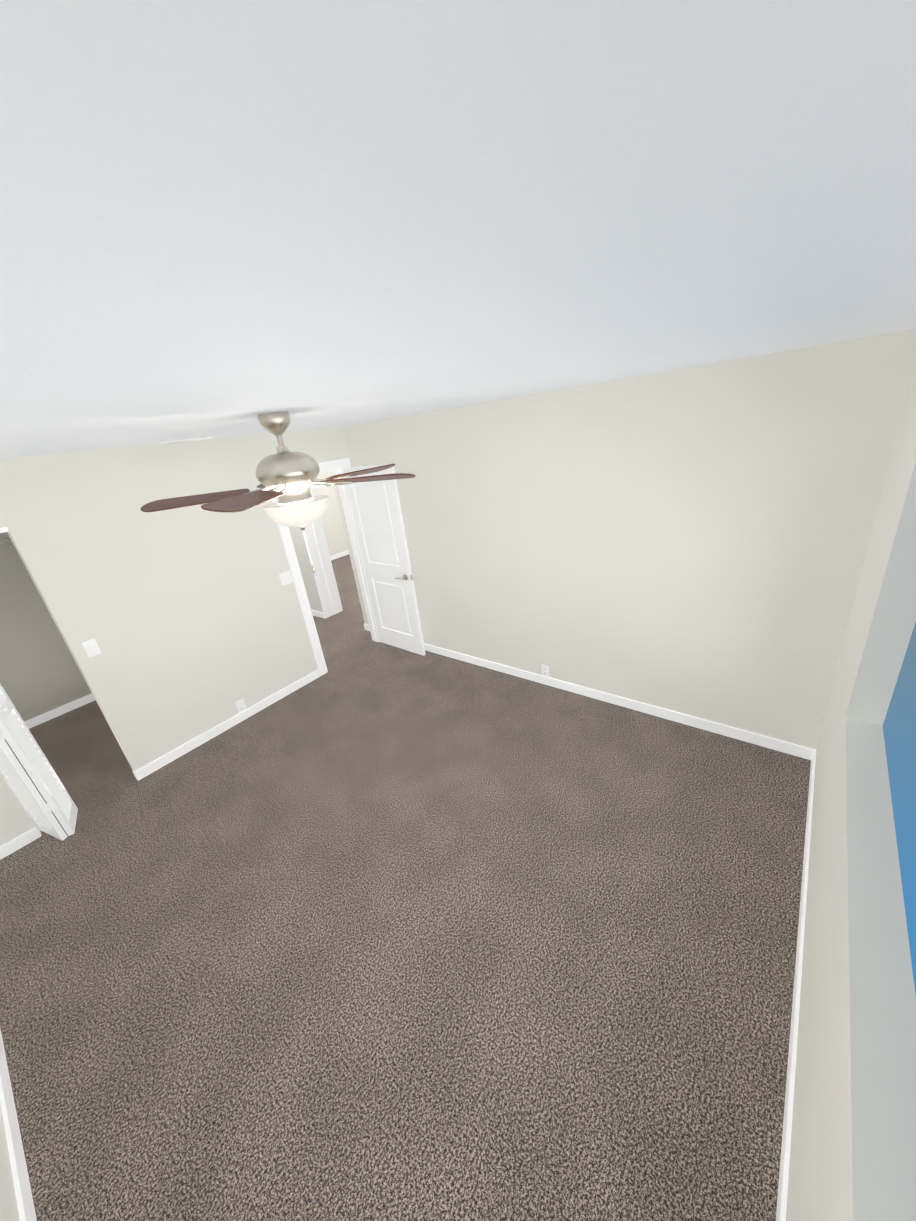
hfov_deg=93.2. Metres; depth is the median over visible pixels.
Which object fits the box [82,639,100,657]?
light switch
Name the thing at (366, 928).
floor
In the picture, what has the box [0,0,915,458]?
ceiling
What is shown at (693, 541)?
wall
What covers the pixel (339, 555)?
baseboard
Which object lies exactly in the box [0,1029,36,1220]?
baseboard
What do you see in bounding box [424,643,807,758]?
baseboard
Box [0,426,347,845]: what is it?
wall
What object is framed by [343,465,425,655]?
door
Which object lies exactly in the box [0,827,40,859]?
baseboard
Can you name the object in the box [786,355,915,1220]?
wall
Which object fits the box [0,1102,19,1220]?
wall
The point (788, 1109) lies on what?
baseboard
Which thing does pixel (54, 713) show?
baseboard
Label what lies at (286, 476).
fan
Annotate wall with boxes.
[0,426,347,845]
[0,542,91,721]
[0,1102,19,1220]
[288,471,368,624]
[313,472,347,555]
[342,329,915,749]
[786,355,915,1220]
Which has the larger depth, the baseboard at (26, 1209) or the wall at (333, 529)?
the wall at (333, 529)
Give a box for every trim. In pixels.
[0,527,8,532]
[302,485,342,613]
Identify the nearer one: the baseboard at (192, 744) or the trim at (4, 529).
the trim at (4, 529)
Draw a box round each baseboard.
[0,694,94,738]
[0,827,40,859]
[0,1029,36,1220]
[132,670,319,780]
[311,610,325,618]
[330,550,348,559]
[364,624,369,630]
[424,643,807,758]
[776,748,815,1220]
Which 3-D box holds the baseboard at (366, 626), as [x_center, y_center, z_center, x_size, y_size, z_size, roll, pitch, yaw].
[-1.091,0.240,5.573,0.343,0.085,0.013,11,29,37]
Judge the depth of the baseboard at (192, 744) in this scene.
3.92 m
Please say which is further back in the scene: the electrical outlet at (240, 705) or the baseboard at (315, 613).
the baseboard at (315, 613)
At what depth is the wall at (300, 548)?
5.90 m
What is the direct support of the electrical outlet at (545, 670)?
attached to the wall at (693, 541)
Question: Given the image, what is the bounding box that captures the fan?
[141,411,415,572]
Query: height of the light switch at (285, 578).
0.118 m
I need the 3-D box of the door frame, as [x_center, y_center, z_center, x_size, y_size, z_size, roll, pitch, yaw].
[-1.347,-0.468,4.682,0.154,2.128,1.037,11,29,37]
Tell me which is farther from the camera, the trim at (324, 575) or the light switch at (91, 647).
the trim at (324, 575)
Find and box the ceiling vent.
[160,437,212,443]
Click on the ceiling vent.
(180, 441)
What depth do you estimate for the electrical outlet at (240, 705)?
4.04 m
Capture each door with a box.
[0,684,77,840]
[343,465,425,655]
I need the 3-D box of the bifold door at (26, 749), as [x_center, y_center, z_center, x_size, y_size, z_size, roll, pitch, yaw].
[-2.914,0.626,2.687,0.294,2.005,0.219,11,29,37]
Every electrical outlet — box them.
[236,699,246,712]
[541,665,548,676]
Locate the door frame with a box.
[268,458,378,675]
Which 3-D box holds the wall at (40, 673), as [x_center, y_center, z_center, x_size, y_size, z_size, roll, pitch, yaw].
[-3.700,0.141,3.556,2.000,2.440,1.570,11,29,37]
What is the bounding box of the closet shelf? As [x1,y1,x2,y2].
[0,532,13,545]
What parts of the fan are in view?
blade, blade, motor, lamp shade, blade, blade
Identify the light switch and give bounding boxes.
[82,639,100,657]
[279,571,292,585]
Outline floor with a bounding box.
[0,554,810,1220]

